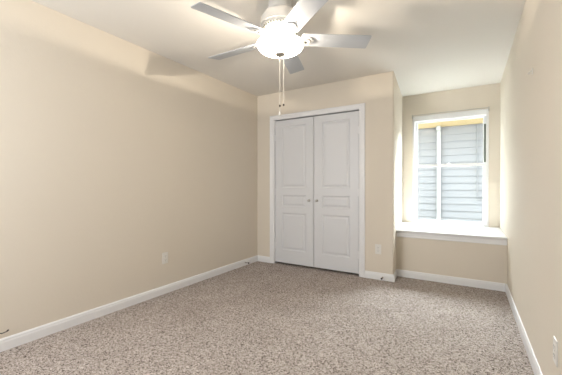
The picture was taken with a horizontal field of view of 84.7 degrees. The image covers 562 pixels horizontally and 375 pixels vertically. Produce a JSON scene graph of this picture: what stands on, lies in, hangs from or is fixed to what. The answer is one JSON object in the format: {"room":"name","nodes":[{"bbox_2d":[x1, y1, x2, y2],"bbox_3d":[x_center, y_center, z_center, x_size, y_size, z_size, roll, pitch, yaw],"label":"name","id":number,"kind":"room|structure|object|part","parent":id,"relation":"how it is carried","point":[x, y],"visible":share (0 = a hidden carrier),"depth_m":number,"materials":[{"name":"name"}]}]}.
{"room":"empty bedroom","nodes":[
{"label":"empty bedroom","id":0,"kind":"room"},
{"bbox_2d":[0,0,256,338],"bbox_3d":[-1.875,-0.121,2.190,0.120,2.440,8.192,0,0,31],"label":"wall","id":1,"kind":"structure","parent":0,"point":[117,154],"depth_m":2.66,"materials":[{"name":"beige paint"}]},
{"bbox_2d":[0,255,257,351],"bbox_3d":[-1.574,1.056,2.561,0.014,0.084,4.731,0,0,31],"label":"baseboard","id":2,"kind":"structure","parent":1,"relation":"attached to","point":[15,340],"depth_m":2.65,"materials":[{"name":"white paint"}]},
{"bbox_2d":[162,252,167,263],"bbox_3d":[-1.196,0.728,3.186,0.009,0.116,0.072,0,0,31],"label":"electrical outlet","id":3,"kind":"object","parent":1,"relation":"attached to","point":[165,254],"visible":1,"depth_m":3.18,"materials":[{"name":"white plastic"}]},
{"bbox_2d":[0,261,533,374],"bbox_3d":[-0.532,1.152,1.377,3.266,0.100,8.192,0,0,31],"label":"floor","id":4,"kind":"structure","parent":0,"point":[256,318],"depth_m":2.32,"materials":[{"name":"carpet"}]},
{"bbox_2d":[32,0,525,96],"bbox_3d":[-0.532,-1.413,1.367,3.266,0.150,8.192,0,0,31],"label":"ceiling","id":5,"kind":"structure","parent":0,"point":[430,46],"depth_m":2.74,"materials":[{"name":"white paint"}]},
{"bbox_2d":[190,0,371,115],"bbox_3d":[-0.042,-0.931,2.271,1.233,0.820,1.292,0,0,31],"label":"ceiling fan","id":6,"kind":"object","parent":5,"relation":"hanging from","point":[280,22],"visible":1,"depth_m":2.15,"materials":[{"name":"white metal"}]},
{"bbox_3d":[-0.317,-1.080,1.984,0.505,0.006,0.140,0,13,-40],"label":"blade","id":7,"kind":"part","parent":6,"relation":"part of","materials":[{"name":"white wood"}]},
{"bbox_3d":[-0.352,-1.082,2.462,0.505,0.006,0.140,0,13,32],"label":"blade","id":8,"kind":"part","parent":6,"relation":"part of","materials":[{"name":"white wood"}]},
{"bbox_3d":[-0.005,-1.006,2.247,0.340,0.073,0.340,0,0,31],"label":"lamp shade","id":9,"kind":"part","parent":6,"relation":"part of","materials":[{"name":"white glass"}]},
{"bbox_3d":[0.019,-0.780,2.242,0.003,0.342,0.003,0,0,31],"label":"pull chain","id":10,"kind":"part","parent":6,"relation":"part of","materials":[{"name":"metal"}]},
{"bbox_3d":[0.092,-1.083,2.642,0.140,0.006,0.505,-13,-3,14],"label":"blade","id":11,"kind":"part","parent":6,"relation":"part of","materials":[{"name":"white wood"}]},
{"bbox_3d":[0.148,-1.080,1.869,0.140,0.006,0.505,14,-5,-22],"label":"blade","id":12,"kind":"part","parent":6,"relation":"part of","materials":[{"name":"white wood"}]},
{"bbox_3d":[0.401,-1.081,2.276,0.505,0.006,0.140,0,-13,-4],"label":"blade","id":13,"kind":"part","parent":6,"relation":"part of","materials":[{"name":"white wood"}]},
{"bbox_2d":[257,71,401,273],"bbox_3d":[0.773,-0.131,4.564,1.936,2.440,1.141,0,0,31],"label":"wall","id":14,"kind":"structure","parent":0,"point":[381,95],"depth_m":3.74,"materials":[{"name":"beige paint"}]},
{"bbox_2d":[258,255,269,262],"bbox_3d":[-0.250,1.048,4.516,0.215,0.084,0.014,0,0,31],"label":"baseboard","id":15,"kind":"structure","parent":14,"relation":"attached to","point":[260,258],"depth_m":4.51,"materials":[{"name":"white paint"}]},
{"bbox_2d":[275,117,313,266],"bbox_3d":[0.171,0.058,4.270,0.611,2.006,0.075,0,0,31],"label":"door","id":16,"kind":"structure","parent":14,"relation":"in","point":[294,138],"depth_m":4.26,"materials":[{"name":"white paint"}]},
{"bbox_2d":[270,103,364,277],"bbox_3d":[0.459,0.033,4.148,1.380,2.117,0.138,0,0,31],"label":"trim","id":17,"kind":"structure","parent":14,"relation":"attached to","point":[360,107],"depth_m":3.89,"materials":[{"name":"white paint"}]},
{"bbox_2d":[314,111,358,273],"bbox_3d":[0.699,0.059,3.949,0.611,2.006,0.075,0,0,31],"label":"door","id":18,"kind":"structure","parent":14,"relation":"in","point":[336,136],"depth_m":3.95,"materials":[{"name":"white paint"}]},
{"bbox_2d":[375,244,380,253],"bbox_3d":[1.153,0.733,3.663,0.072,0.116,0.009,0,0,31],"label":"electrical outlet","id":19,"kind":"object","parent":14,"relation":"attached to","point":[377,246],"visible":1,"depth_m":3.66,"materials":[{"name":"white plastic"}]},
{"bbox_2d":[402,83,499,227],"bbox_3d":[1.567,-0.132,4.820,3.026,2.440,0.120,0,0,31],"label":"wall","id":20,"kind":"structure","parent":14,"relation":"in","point":[482,96],"depth_m":4.26,"materials":[{"name":"beige paint"}]},
{"bbox_2d":[412,109,488,226],"bbox_3d":[2.357,-0.260,4.335,0.927,1.555,0.126,0,0,31],"label":"window","id":21,"kind":"structure","parent":20,"relation":"attached to","point":[481,113],"depth_m":4.24,"materials":[{"name":"white plastic"}]},
{"bbox_3d":[2.366,-0.628,4.350,0.871,0.668,0.028,0,0,31],"label":"sash","id":22,"kind":"part","parent":21,"relation":"part of","materials":[{"name":"white plastic"}]},
{"bbox_3d":[2.349,0.087,4.324,0.871,0.835,0.030,0,0,31],"label":"sash","id":23,"kind":"part","parent":21,"relation":"part of","materials":[{"name":"white plastic"}]},
{"bbox_2d":[412,107,488,118],"bbox_3d":[2.317,-1.028,4.267,0.937,0.057,0.038,0,0,31],"label":"curtain rod","id":24,"kind":"object","parent":20,"relation":"attached to","point":[484,107],"visible":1,"depth_m":4.24,"materials":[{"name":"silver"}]},
{"bbox_2d":[396,231,506,285],"bbox_3d":[1.880,0.815,3.612,1.230,0.556,0.120,0,0,31],"label":"wall","id":25,"kind":"structure","parent":0,"point":[477,261],"depth_m":3.50,"materials":[{"name":"beige paint"}]},
{"bbox_2d":[365,269,504,291],"bbox_3d":[1.683,1.052,3.498,1.420,0.084,0.284,0,0,31],"label":"baseboard","id":26,"kind":"structure","parent":25,"relation":"attached to","point":[482,284],"depth_m":3.56,"materials":[{"name":"white paint"}]},
{"bbox_2d":[396,222,506,244],"bbox_3d":[2.083,0.561,3.907,1.192,0.088,0.906,0,0,31],"label":"window sill","id":27,"kind":"structure","parent":25,"relation":"attached to","point":[459,233],"depth_m":3.63,"materials":[{"name":"white paint"}]},
{"bbox_2d":[500,0,561,374],"bbox_3d":[0.812,-0.114,0.554,0.120,2.440,8.192,0,0,31],"label":"wall","id":28,"kind":"structure","parent":0,"point":[530,104],"depth_m":1.85,"materials":[{"name":"beige paint"}]},
{"bbox_2d":[505,284,542,374],"bbox_3d":[1.069,1.062,1.110,0.014,0.084,5.000,0,0,31],"label":"baseboard","id":29,"kind":"structure","parent":28,"relation":"attached to","point":[536,369],"depth_m":2.15,"materials":[{"name":"white paint"}]},
{"bbox_2d":[553,336,557,366],"bbox_3d":[1.261,0.752,1.419,0.009,0.116,0.072,0,0,31],"label":"electrical outlet","id":30,"kind":"object","parent":28,"relation":"attached to","point":[555,342],"visible":1,"depth_m":1.41,"materials":[{"name":"white plastic"}]},
{"label":"outside","id":31,"kind":"structure","parent":0,"visible":0},
{"bbox_3d":[9.097,1.447,14.951,28.000,0.200,25.008,0,0,31],"label":"ground","id":32,"kind":"structure","parent":31,"visible":0},
{"bbox_2d":[417,118,482,222],"bbox_3d":[4.385,-0.579,9.124,14.600,3.900,5.450,0,0,31],"label":"neighbouring house","id":33,"kind":"structure","parent":32,"relation":"on","point":[459,202],"depth_m":7.32,"materials":[{"name":"grey"}]},
{"bbox_2d":[436,126,440,220],"bbox_3d":[3.764,-0.050,7.372,0.090,2.815,0.200,0,0,31],"label":"downspout","id":34,"kind":"object","parent":33,"relation":"attached to","point":[438,128],"visible":0.75,"depth_m":7.40,"materials":[{"name":"white metal"}]},
{"bbox_2d":[476,124,482,199],"bbox_3d":[4.574,-0.585,6.983,0.251,1.731,0.022,0,0,31],"label":"conduit","id":35,"kind":"object","parent":33,"relation":"attached to","point":[477,124],"visible":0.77,"depth_m":7.04,"materials":[{"name":"grey"}]}
]}

